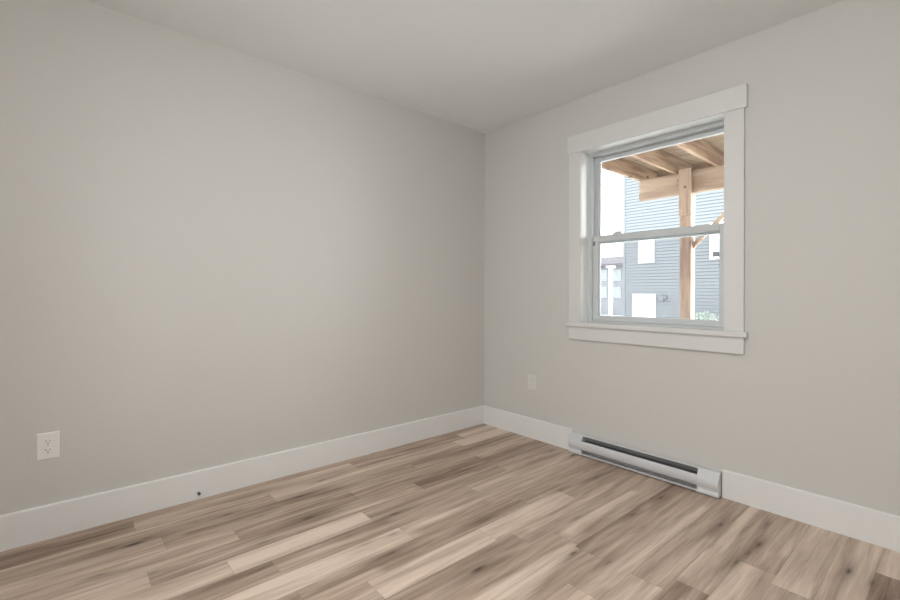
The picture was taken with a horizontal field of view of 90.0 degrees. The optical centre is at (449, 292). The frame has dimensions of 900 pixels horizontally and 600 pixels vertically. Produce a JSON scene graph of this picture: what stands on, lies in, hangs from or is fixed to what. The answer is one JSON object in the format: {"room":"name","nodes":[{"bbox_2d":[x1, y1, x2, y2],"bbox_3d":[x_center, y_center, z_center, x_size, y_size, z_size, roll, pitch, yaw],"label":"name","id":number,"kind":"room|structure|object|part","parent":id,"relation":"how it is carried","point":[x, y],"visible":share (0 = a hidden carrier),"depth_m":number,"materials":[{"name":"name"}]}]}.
{"room":"empty bedroom","nodes":[
{"label":"empty bedroom","id":0,"kind":"room"},
{"bbox_2d":[0,0,484,514],"bbox_3d":[-1.117,0.000,2.711,3.950,2.690,0.200,0,0,-41],"label":"wall","id":1,"kind":"structure","parent":0,"point":[211,254],"depth_m":2.40,"materials":[{"name":"paint"}]},
{"bbox_2d":[36,431,59,460],"bbox_3d":[-1.782,0.681,1.996,0.077,0.117,0.008,0,0,-41],"label":"wall outlet","id":2,"kind":"object","parent":1,"relation":"attached to","point":[47,444],"visible":1,"depth_m":1.99,"materials":[{"name":"plastic"}]},
{"bbox_2d":[43,438,52,444],"bbox_3d":[-1.780,0.662,1.994,0.034,0.029,0.002,0,0,-41],"label":"receptacle","id":3,"kind":"object","parent":2,"relation":"attached to","point":[46,441],"depth_m":1.99,"materials":[{"name":"plastic"}]},
{"bbox_2d":[43,447,52,453],"bbox_3d":[-1.780,0.701,1.994,0.034,0.029,0.002,0,0,-41],"label":"receptacle","id":4,"kind":"object","parent":2,"relation":"attached to","point":[46,450],"depth_m":1.99,"materials":[{"name":"plastic"}]},
{"bbox_2d":[0,405,484,551],"bbox_3d":[-1.050,1.020,2.628,3.550,0.149,0.015,0,0,-41],"label":"baseboard","id":5,"kind":"structure","parent":1,"relation":"attached to","point":[40,523],"depth_m":2.39,"materials":[{"name":"paint"}]},
{"bbox_2d":[0,424,899,599],"bbox_3d":[0.027,1.096,1.388,3.549,0.001,3.300,0,0,-41],"label":"floor","id":6,"kind":"structure","parent":0,"point":[855,572],"depth_m":1.96,"materials":[{"name":"brown wood"}]},
{"bbox_2d":[85,0,842,133],"bbox_3d":[0.035,-1.444,1.393,3.950,0.200,3.700,0,0,-41],"label":"ceiling","id":7,"kind":"structure","parent":0,"point":[483,66],"depth_m":2.37,"materials":[{"name":"paint"}]},
{"bbox_2d":[484,0,899,515],"bbox_3d":[1.446,0.008,2.619,0.200,2.690,3.300,0,0,-41],"label":"wall","id":8,"kind":"structure","parent":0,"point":[811,403],"depth_m":2.27,"materials":[{"name":"paint"}]},
{"bbox_2d":[484,406,572,448],"bbox_3d":[0.571,1.027,3.457,0.015,0.149,0.858,0,0,-41],"label":"baseboard","id":9,"kind":"structure","parent":8,"relation":"attached to","point":[550,433],"depth_m":3.42,"materials":[{"name":"paint"}]},
{"bbox_2d":[528,374,535,390],"bbox_3d":[0.619,0.685,3.409,0.008,0.117,0.077,0,0,-41],"label":"wall outlet","id":10,"kind":"object","parent":8,"relation":"attached to","point":[531,378],"visible":1,"depth_m":3.40,"materials":[{"name":"plastic"}]},
{"bbox_2d":[568,431,721,497],"bbox_3d":[1.140,1.032,2.763,0.063,0.128,0.933,0,0,-41],"label":"baseboard heater","id":11,"kind":"object","parent":8,"relation":"attached to","point":[708,481],"visible":1,"depth_m":2.68,"materials":[{"name":"metal"}]},
{"bbox_3d":[1.120,1.031,2.751,0.015,0.056,0.725,0,0,-41],"label":"panel","id":12,"kind":"part","parent":11,"relation":"part of","materials":[{"name":"metal"}]},
{"bbox_3d":[1.159,1.028,2.785,0.005,0.110,0.729,0,0,-41],"label":"plate","id":13,"kind":"part","parent":11,"relation":"part of","materials":[{"name":"white metal"}]},
{"bbox_2d":[566,83,747,353],"bbox_3d":[1.265,-0.379,2.817,0.256,1.408,1.092,0,0,-41],"label":"window","id":14,"kind":"structure","parent":8,"relation":"attached to","point":[721,112],"depth_m":2.72,"materials":[{"name":"paint"}]},
{"bbox_3d":[0.867,-0.378,3.122,0.018,1.171,0.090,0,0,-41],"label":"casing","id":15,"kind":"part","parent":14,"relation":"part of","materials":[{"name":"paint"}]},
{"bbox_3d":[1.309,-0.370,2.862,0.132,1.210,0.907,0,0,-41],"label":"frame","id":16,"kind":"part","parent":14,"relation":"part of","materials":[{"name":"plastic"}]},
{"bbox_3d":[1.188,-1.024,2.751,0.024,0.120,1.089,0,0,-41],"label":"head casing","id":17,"kind":"part","parent":14,"relation":"part of","materials":[{"name":"paint"}]},
{"bbox_3d":[1.284,-0.096,2.837,0.032,0.586,0.839,0,0,-41],"label":"sash","id":18,"kind":"part","parent":14,"relation":"part of","materials":[{"name":"plastic"}]},
{"bbox_3d":[1.317,-0.638,2.869,0.032,0.603,0.845,0,0,-41],"label":"sash","id":19,"kind":"part","parent":14,"relation":"part of","materials":[{"name":"plastic"}]},
{"bbox_3d":[1.506,-0.378,2.386,0.018,1.171,0.094,0,0,-41],"label":"casing","id":20,"kind":"part","parent":14,"relation":"part of","materials":[{"name":"paint"}]},
{"bbox_2d":[722,469,899,551],"bbox_3d":[1.955,1.029,1.863,0.015,0.149,1.488,0,0,-41],"label":"baseboard","id":21,"kind":"structure","parent":8,"relation":"attached to","point":[876,527],"depth_m":2.12,"materials":[{"name":"paint"}]},
{"label":"outside","id":22,"kind":"structure","parent":0,"visible":0},
{"bbox_3d":[29.270,2.365,62.086,119.780,0.300,130.000,0,0,-41],"label":"ground","id":23,"kind":"structure","parent":22,"visible":0},
{"bbox_2d":[606,266,614,315],"bbox_3d":[12.658,0.016,35.483,0.530,4.180,0.520,0,0,-41],"label":"post","id":24,"kind":"object","parent":23,"relation":"on","point":[610,303],"visible":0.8,"depth_m":35.41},
{"bbox_2d":[601,256,622,315],"bbox_3d":[14.082,-0.761,49.686,10.000,5.800,17.800,0,0,-41],"label":"apartment building","id":25,"kind":"structure","parent":23,"relation":"on","point":[617,261],"depth_m":41.63,"materials":[{"name":"grey"}]},
{"bbox_3d":[14.361,0.025,42.394,0.015,0.880,0.720,0,0,-41],"label":"pane","id":26,"kind":"part","parent":25,"relation":"part of","materials":[{"name":"glass"}]},
{"bbox_3d":[14.367,-1.575,42.397,0.015,0.880,0.720,0,0,-41],"label":"pane","id":27,"kind":"part","parent":25,"relation":"part of","materials":[{"name":"glass"}]},
{"bbox_3d":[15.273,0.026,41.344,0.015,0.880,0.720,0,0,-41],"label":"pane","id":28,"kind":"part","parent":25,"relation":"part of","materials":[{"name":"glass"}]},
{"bbox_3d":[15.278,-1.574,41.347,0.015,0.880,0.720,0,0,-41],"label":"pane","id":29,"kind":"part","parent":25,"relation":"part of","materials":[{"name":"glass"}]},
{"bbox_2d":[602,134,723,318],"bbox_3d":[2.200,0.228,4.099,2.839,3.561,1.985,0,0,-41],"label":"deck","id":30,"kind":"object","parent":23,"relation":"on","point":[683,170],"visible":0.23,"depth_m":4.95,"materials":[{"name":"beige wood"}]},
{"bbox_3d":[2.633,0.339,5.000,0.118,3.345,0.118,0,0,-41],"label":"post","id":31,"kind":"part","parent":30,"relation":"part of","materials":[{"name":"beige wood"}]},
{"bbox_2d":[623,176,723,319],"bbox_3d":[12.099,-3.180,18.432,9.800,10.500,6.610,0,0,-41],"label":"house","id":32,"kind":"structure","parent":23,"relation":"on","point":[651,268],"depth_m":16.50,"materials":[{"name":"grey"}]},
{"bbox_3d":[6.837,-1.999,17.651,0.062,8.100,0.090,0,0,-41],"label":"corner trim","id":33,"kind":"part","parent":32,"relation":"part of","materials":[{"name":"white wood"}]},
{"bbox_3d":[7.334,1.034,17.024,0.070,1.935,0.898,0,0,-41],"label":"patio door","id":34,"kind":"part","parent":32,"relation":"part of","materials":[{"name":"white"}]},
{"bbox_2d":[635,296,652,317],"bbox_3d":[7.329,1.034,17.020,0.006,1.755,0.718,0,0,-41],"label":"blind","id":35,"kind":"object","parent":32,"relation":"hanging from","point":[643,304],"depth_m":17.00,"materials":[{"name":"white"}]},
{"bbox_2d":[641,240,651,260],"bbox_3d":[7.393,-1.649,16.962,0.006,0.920,0.424,0,0,-41],"label":"blind","id":36,"kind":"object","parent":32,"relation":"hanging from","point":[646,246],"depth_m":16.95,"materials":[{"name":"white"}]},
{"bbox_2d":[658,296,666,300],"bbox_3d":[7.749,0.222,16.452,0.140,0.180,0.280,0,0,-41],"label":"wall fixture","id":37,"kind":"object","parent":32,"relation":"attached to","point":[661,298],"visible":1,"depth_m":16.40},
{"bbox_3d":[9.176,-1.726,14.921,0.004,1.060,0.860,0,0,-41],"label":"pane","id":38,"kind":"part","parent":32,"relation":"part of","materials":[{"name":"clear glass"}]},
{"bbox_2d":[713,234,718,251],"bbox_3d":[9.171,-1.812,14.916,0.006,0.890,0.860,0,0,-41],"label":"blind","id":39,"kind":"object","parent":32,"relation":"hanging from","point":[716,236],"depth_m":15.15,"materials":[{"name":"white"}]},
{"bbox_2d":[695,311,717,319],"bbox_3d":[8.216,1.324,14.653,1.146,1.469,1.534,0,0,-41],"label":"shrub","id":40,"kind":"object","parent":23,"relation":"on","point":[711,317],"visible":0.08,"depth_m":14.53,"materials":[{"name":"green plant"}]}
]}

